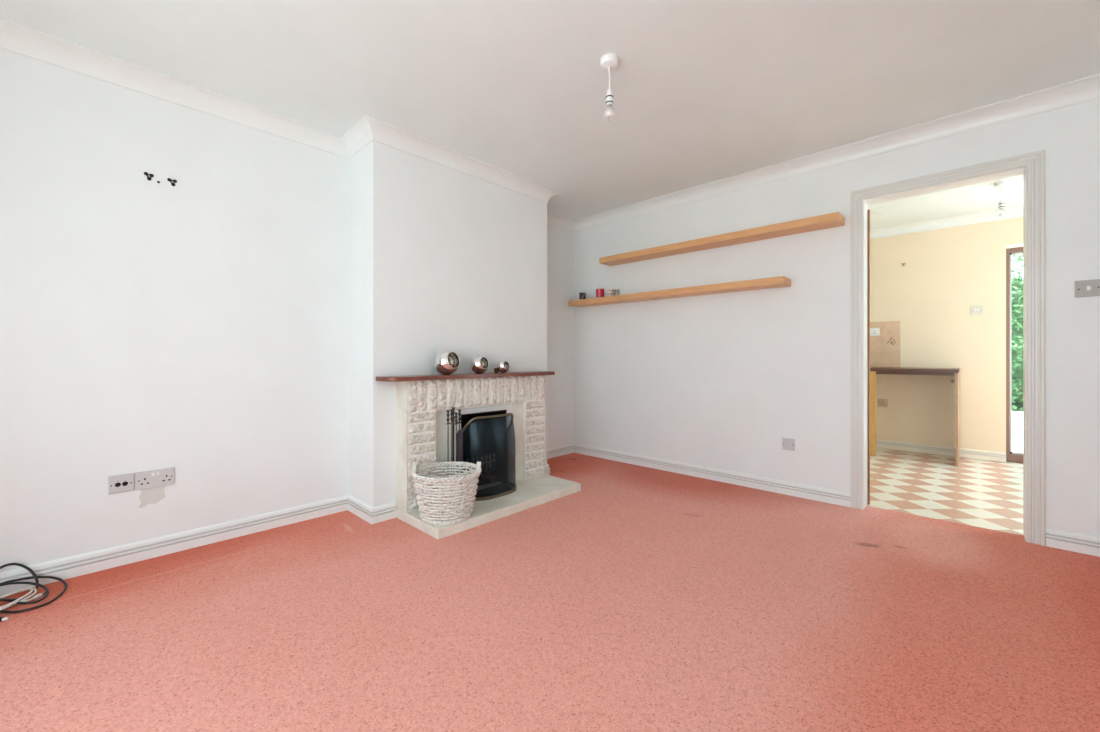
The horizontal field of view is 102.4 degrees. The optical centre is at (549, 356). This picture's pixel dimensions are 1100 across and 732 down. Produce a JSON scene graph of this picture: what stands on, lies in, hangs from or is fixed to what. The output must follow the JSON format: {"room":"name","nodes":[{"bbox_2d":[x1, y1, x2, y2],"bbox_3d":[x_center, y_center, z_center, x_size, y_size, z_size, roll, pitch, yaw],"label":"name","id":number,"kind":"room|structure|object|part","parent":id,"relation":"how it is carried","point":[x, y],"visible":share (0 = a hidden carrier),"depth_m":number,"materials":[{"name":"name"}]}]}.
{"room":"living room","nodes":[
{"label":"living room","id":0,"kind":"room"},
{"bbox_2d":[0,48,572,571],"bbox_3d":[-1.318,-0.142,3.019,0.156,2.485,4.742,0,0,43],"label":"wall","id":1,"kind":"structure","parent":0,"point":[198,326],"depth_m":2.23,"materials":[{"name":"white paint"}]},
{"bbox_2d":[108,473,133,493],"bbox_3d":[-2.059,0.610,2.123,0.010,0.086,0.089,0,0,44],"label":"socket","id":2,"kind":"object","parent":1,"relation":"attached to","point":[123,482],"visible":1,"depth_m":2.12,"materials":[{"name":"grey plastic"}]},
{"bbox_2d":[144,172,153,180],"bbox_3d":[-1.993,-0.894,2.196,0.010,0.038,0.037,0,0,44],"label":"wall bracket","id":3,"kind":"object","parent":1,"relation":"attached to","point":[145,173],"depth_m":2.19,"materials":[{"name":"black plastic"}]},
{"bbox_2d":[135,467,173,489],"bbox_3d":[-1.974,0.610,2.210,0.012,0.086,0.147,0,0,44],"label":"power socket","id":4,"kind":"object","parent":1,"relation":"attached to","point":[159,477],"visible":1,"depth_m":2.21,"materials":[{"name":"grey plastic"}]},
{"bbox_2d":[167,178,176,185],"bbox_3d":[-1.932,-0.890,2.260,0.010,0.036,0.039,0,0,44],"label":"wall bracket","id":5,"kind":"object","parent":1,"relation":"attached to","point":[168,179],"depth_m":2.26,"materials":[{"name":"black plastic"}]},
{"bbox_2d":[0,18,1099,231],"bbox_3d":[0.174,-1.342,1.571,4.140,0.086,4.530,0,0,44],"label":"trim","id":6,"kind":"structure","parent":1,"relation":"attached to","point":[14,37],"depth_m":2.62,"materials":[{"name":"white paint"}]},
{"bbox_2d":[0,495,1099,594],"bbox_3d":[0.196,0.954,1.550,4.068,0.092,4.518,0,0,44],"label":"baseboard","id":7,"kind":"structure","parent":1,"relation":"attached to","point":[86,563],"depth_m":2.28,"materials":[{"name":"white paint"}]},
{"bbox_2d":[349,141,546,507],"bbox_3d":[-0.716,-0.142,3.364,0.475,2.485,1.501,0,0,44],"label":"wall","id":8,"kind":"structure","parent":0,"point":[441,257],"depth_m":2.91,"materials":[{"name":"white paint"}]},
{"bbox_2d":[0,448,1099,731],"bbox_3d":[1.311,1.050,2.310,5.100,0.100,7.350,0,0,44],"label":"floor","id":9,"kind":"structure","parent":0,"point":[638,598],"depth_m":1.66,"materials":[{"name":"carpet"}]},
{"bbox_2d":[0,587,45,610],"bbox_3d":[-2.198,0.987,1.779,0.164,0.025,0.194,0,0,9],"label":"cable","id":10,"kind":"object","parent":9,"relation":"on","point":[10,604],"visible":0.98,"depth_m":1.81,"materials":[{"name":"white plastic"}]},
{"bbox_2d":[0,563,67,621],"bbox_3d":[-2.156,0.944,1.794,0.329,0.141,0.266,0,0,44],"label":"cable","id":11,"kind":"object","parent":9,"relation":"on","point":[10,582],"visible":0.97,"depth_m":1.85,"materials":[{"name":"black plastic"}]},
{"bbox_2d":[376,371,580,538],"bbox_3d":[-0.511,0.560,3.129,0.850,0.879,1.415,0,0,44],"label":"fireplace","id":12,"kind":"object","parent":9,"relation":"on","point":[422,401],"depth_m":3.04,"materials":[{"name":"stone"}]},
{"bbox_3d":[-0.911,0.546,2.719,0.133,0.798,0.007,0,0,44],"label":"panel","id":13,"kind":"part","parent":12,"relation":"part of","materials":[{"name":"paint"}]},
{"bbox_3d":[-0.728,0.645,2.932,0.105,0.600,0.160,0,0,44],"label":"slip panel","id":14,"kind":"part","parent":12,"relation":"part of","materials":[{"name":"stone"}]},
{"bbox_2d":[411,461,480,524],"bbox_3d":[-0.611,0.786,2.616,0.404,0.318,0.406,0,0,22],"label":"wicker basket","id":15,"kind":"object","parent":12,"relation":"on","point":[439,512],"visible":1,"depth_m":2.50,"materials":[{"name":"white wicker"}]},
{"bbox_3d":[-0.797,0.662,2.625,0.029,0.070,0.093,0,0,3],"label":"handle","id":16,"kind":"part","parent":15,"relation":"part of","materials":[{"name":"white wicker"}]},
{"bbox_3d":[-0.427,0.662,2.638,0.029,0.070,0.093,0,0,-7],"label":"handle","id":17,"kind":"part","parent":15,"relation":"part of","materials":[{"name":"white wicker"}]},
{"bbox_2d":[433,349,459,374],"bbox_3d":[-0.688,0.038,2.930,0.164,0.169,0.169,0,0,44],"label":"tealight holder","id":18,"kind":"object","parent":12,"relation":"on","point":[446,362],"visible":1,"depth_m":2.88,"materials":[{"name":"silver mirror"}]},
{"bbox_2d":[446,407,462,503],"bbox_3d":[-0.624,0.636,2.856,0.130,0.617,0.130,0,0,44],"label":"tool","id":19,"kind":"object","parent":12,"relation":"on","point":[459,436],"visible":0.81,"depth_m":2.85,"materials":[{"name":"grey metal"}]},
{"bbox_3d":[-0.653,0.390,2.831,0.025,0.090,0.025,0,0,44],"label":"handle","id":20,"kind":"part","parent":19,"relation":"part of","materials":[{"name":"grey metal"}]},
{"bbox_3d":[-0.624,0.379,2.856,0.025,0.102,0.025,0,0,44],"label":"handle","id":21,"kind":"part","parent":19,"relation":"part of","materials":[{"name":"grey metal"}]},
{"bbox_3d":[-0.587,0.390,2.871,0.025,0.090,0.025,0,0,44],"label":"handle","id":22,"kind":"part","parent":19,"relation":"part of","materials":[{"name":"grey metal"}]},
{"bbox_2d":[470,355,488,373],"bbox_3d":[-0.501,0.057,3.125,0.126,0.131,0.131,0,0,44],"label":"tealight holder","id":23,"kind":"object","parent":12,"relation":"on","point":[479,364],"visible":1,"depth_m":3.08,"materials":[{"name":"silver mirror"}]},
{"bbox_3d":[-0.551,0.810,3.217,0.146,0.080,0.338,0,0,44],"label":"rail","id":24,"kind":"part","parent":12,"relation":"part of","materials":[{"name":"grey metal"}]},
{"bbox_3d":[-0.502,0.651,3.170,0.121,0.588,0.497,0,0,44],"label":"fire frame","id":25,"kind":"part","parent":12,"relation":"part of","materials":[{"name":"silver metal"}]},
{"bbox_3d":[-0.516,0.830,3.168,0.438,0.230,0.385,0,0,44],"label":"fire grate","id":26,"kind":"part","parent":12,"relation":"part of","materials":[{"name":"black metal"}]},
{"bbox_3d":[-0.397,0.672,3.054,0.200,0.546,0.445,0,0,44],"label":"spark guard","id":27,"kind":"part","parent":12,"relation":"part of","materials":[{"name":"black metal"}]},
{"bbox_3d":[-0.417,0.942,3.074,0.166,0.006,0.385,0,0,44],"label":"ash plate","id":28,"kind":"part","parent":12,"relation":"part of","materials":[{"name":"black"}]},
{"bbox_2d":[497,360,509,372],"bbox_3d":[-0.351,0.074,3.288,0.092,0.096,0.096,0,0,44],"label":"tealight holder","id":29,"kind":"object","parent":12,"relation":"on","point":[503,366],"visible":1,"depth_m":3.26,"materials":[{"name":"silver mirror"}]},
{"bbox_3d":[-0.287,0.645,3.392,0.105,0.600,0.120,0,0,44],"label":"slip panel","id":30,"kind":"part","parent":12,"relation":"part of","materials":[{"name":"stone"}]},
{"bbox_2d":[870,367,959,465],"bbox_3d":[3.379,0.559,4.683,1.408,0.882,0.539,0,0,44],"label":"table","id":31,"kind":"object","parent":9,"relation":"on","point":[873,370],"depth_m":4.35,"materials":[{"name":"brown wood"}]},
{"bbox_3d":[3.265,0.574,4.471,0.055,0.852,0.045,0,0,44],"label":"support post","id":32,"kind":"part","parent":31,"relation":"part of","materials":[{"name":"brown wood"}]},
{"bbox_2d":[870,367,959,372],"bbox_3d":[3.379,0.133,4.683,1.408,0.030,0.539,0,0,44],"label":"countertop","id":33,"kind":"structure","parent":31,"relation":"on","point":[889,369],"depth_m":4.28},
{"bbox_3d":[3.495,0.162,4.252,0.581,0.027,0.018,0,0,44],"label":"rail","id":34,"kind":"part","parent":31,"relation":"part of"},
{"bbox_3d":[3.882,0.574,4.210,0.020,0.852,0.510,0,0,44],"label":"panel","id":35,"kind":"part","parent":31,"relation":"part of","materials":[{"name":"white wood"}]},
{"bbox_2d":[0,0,1099,229],"bbox_3d":[1.259,-1.435,2.256,5.100,0.100,7.200,0,0,44],"label":"ceiling","id":36,"kind":"structure","parent":0,"point":[704,91],"depth_m":2.13,"materials":[{"name":"white paint"}]},
{"bbox_2d":[600,53,617,114],"bbox_3d":[0.277,-1.244,2.061,0.082,0.282,0.082,0,0,44],"label":"pendant light","id":37,"kind":"object","parent":36,"relation":"hanging from","point":[608,62],"visible":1,"depth_m":2.05,"materials":[{"name":"white plastic"}]},
{"bbox_2d":[994,180,1008,213],"bbox_3d":[3.582,-1.247,3.508,0.082,0.276,0.082,0,0,44],"label":"pendant light","id":38,"kind":"object","parent":36,"relation":"hanging from","point":[999,184],"visible":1,"depth_m":3.50,"materials":[{"name":"white plastic"}]},
{"bbox_2d":[573,98,1099,536],"bbox_3d":[2.024,-0.142,3.011,5.040,2.485,0.130,0,0,44],"label":"wall","id":39,"kind":"structure","parent":0,"point":[716,381],"depth_m":3.23,"materials":[{"name":"white paint"}]},
{"bbox_2d":[568,276,790,306],"bbox_3d":[0.963,-0.532,3.812,1.984,0.051,0.180,0,0,44],"label":"floating shelf","id":40,"kind":"object","parent":39,"relation":"attached to","point":[781,281],"visible":1,"depth_m":3.56,"materials":[{"name":"brown wood"}]},
{"bbox_2d":[579,292,585,299],"bbox_3d":[0.325,-0.596,4.402,0.068,0.075,0.068,0,0,44],"label":"candle holder","id":41,"kind":"object","parent":40,"relation":"on","point":[582,295],"visible":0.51,"depth_m":4.37,"materials":[{"name":"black glass"}]},
{"bbox_2d":[596,289,603,297],"bbox_3d":[0.481,-0.603,4.253,0.084,0.088,0.084,0,0,44],"label":"candle holder","id":42,"kind":"object","parent":40,"relation":"on","point":[599,292],"visible":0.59,"depth_m":4.22,"materials":[{"name":"red glass"}]},
{"bbox_2d":[607,289,613,295],"bbox_3d":[0.573,-0.594,4.165,0.065,0.070,0.064,0,0,44],"label":"candle holder","id":43,"kind":"object","parent":40,"relation":"on","point":[610,291],"visible":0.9,"depth_m":4.14,"materials":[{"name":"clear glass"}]},
{"bbox_2d":[545,443,850,506],"bbox_3d":[0.790,0.954,3.434,2.441,0.092,0.974,0,0,44],"label":"baseboard","id":44,"kind":"structure","parent":39,"relation":"attached to","point":[820,494],"depth_m":3.57,"materials":[{"name":"white paint"}]},
{"bbox_2d":[599,212,844,265],"bbox_3d":[1.220,-0.904,3.566,1.923,0.052,0.180,0,0,44],"label":"floating shelf","id":45,"kind":"object","parent":39,"relation":"attached to","point":[835,219],"visible":1,"depth_m":3.35,"materials":[{"name":"brown wood"}]},
{"bbox_2d":[782,437,794,450],"bbox_3d":[1.726,0.634,3.200,0.083,0.086,0.009,0,0,44],"label":"socket","id":46,"kind":"object","parent":39,"relation":"attached to","point":[787,443],"visible":1,"depth_m":3.20,"materials":[{"name":"grey plastic"}]},
{"bbox_2d":[868,210,869,504],"bbox_3d":[2.148,0.004,3.004,0.040,1.992,0.026,0,0,44],"label":"trim","id":47,"kind":"structure","parent":39,"relation":"attached to","point":[868,210],"depth_m":2.98,"materials":[{"name":"wood"}]},
{"bbox_2d":[851,150,1044,545],"bbox_3d":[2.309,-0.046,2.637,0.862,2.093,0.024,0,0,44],"label":"trim","id":48,"kind":"structure","parent":39,"relation":"attached to","point":[1034,162],"depth_m":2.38,"materials":[{"name":"grey paint"}]},
{"bbox_2d":[1075,279,1099,296],"bbox_3d":[2.728,-0.346,2.239,0.090,0.084,0.012,0,0,44],"label":"light switch","id":49,"kind":"object","parent":39,"relation":"attached to","point":[1084,288],"visible":1,"depth_m":2.24,"materials":[{"name":"grey metal"}]},
{"bbox_2d":[870,217,1022,462],"bbox_3d":[4.090,-0.142,4.564,4.200,2.485,0.250,0,0,44],"label":"wall","id":50,"kind":"structure","parent":0,"point":[945,272],"depth_m":4.47,"materials":[{"name":"beige paint"}]},
{"bbox_2d":[878,399,887,406],"bbox_3d":[3.629,0.508,4.824,0.088,0.088,0.012,0,0,44],"label":"power socket","id":51,"kind":"object","parent":50,"relation":"attached to","point":[881,402],"visible":1,"depth_m":4.82,"materials":[{"name":"beige plastic"}]},
{"bbox_2d":[870,321,900,367],"bbox_3d":[3.510,-0.133,4.938,0.643,0.501,0.011,0,0,44],"label":"tile backsplash","id":52,"kind":"structure","parent":50,"relation":"attached to","point":[885,349],"depth_m":4.80,"materials":[{"name":"beige tile"}]},
{"bbox_2d":[870,328,879,335],"bbox_3d":[3.573,-0.270,4.863,0.088,0.086,0.012,0,0,44],"label":"power socket","id":53,"kind":"object","parent":52,"relation":"attached to","point":[873,331],"visible":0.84,"depth_m":4.86,"materials":[{"name":"white plastic"}]},
{"bbox_2d":[876,439,1005,462],"bbox_3d":[2.626,0.954,4.175,2.430,0.092,2.344,0,0,44],"label":"baseboard","id":54,"kind":"structure","parent":50,"relation":"attached to","point":[886,444],"depth_m":4.49,"materials":[{"name":"beige paint"}]},
{"bbox_2d":[870,205,1022,238],"bbox_3d":[3.080,-1.343,3.724,3.720,0.085,2.380,0,0,44],"label":"trim","id":55,"kind":"structure","parent":50,"relation":"attached to","point":[1017,211],"depth_m":4.43,"materials":[{"name":"white paint"}]},
{"bbox_2d":[971,305,982,314],"bbox_3d":[4.164,-0.454,4.312,0.088,0.088,0.012,0,0,44],"label":"switch plate","id":56,"kind":"object","parent":50,"relation":"attached to","point":[978,309],"visible":1,"depth_m":4.31,"materials":[{"name":"beige plastic"}]},
{"bbox_2d":[1006,247,1022,462],"bbox_3d":[4.758,-0.015,3.839,1.114,2.030,0.113,0,0,44],"label":"door","id":57,"kind":"structure","parent":50,"relation":"in","point":[1011,456],"depth_m":4.21,"materials":[{"name":"brown"}]},
{"bbox_2d":[1006,243,1022,248],"bbox_3d":[4.778,-1.048,3.860,1.116,0.036,0.075,0,0,44],"label":"trim","id":58,"kind":"structure","parent":50,"relation":"attached to","point":[1016,244],"depth_m":4.18,"materials":[{"name":"white paint"}]},
{"label":"outside","id":59,"kind":"structure","parent":0,"visible":0},
{"bbox_2d":[1012,434,1022,452],"bbox_3d":[1.383,1.170,1.445,32.000,0.100,36.000,0,0,44],"label":"ground","id":60,"kind":"structure","parent":59,"point":[1017,439],"depth_m":5.69,"materials":[{"name":"white"}]},
{"bbox_2d":[1012,254,1022,411],"bbox_3d":[7.615,-0.375,6.659,5.414,3.058,1.365,0,0,44],"label":"hedge","id":61,"kind":"object","parent":60,"relation":"on","point":[1017,283],"visible":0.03,"depth_m":6.74,"materials":[{"name":"green plant"}]},
{"bbox_2d":[1012,411,1022,434],"bbox_3d":[6.826,0.965,6.410,7.000,0.310,0.280,0,0,44],"label":"wall","id":62,"kind":"structure","parent":60,"relation":"on","point":[1017,416],"depth_m":6.36,"materials":[{"name":"white"}]}
]}

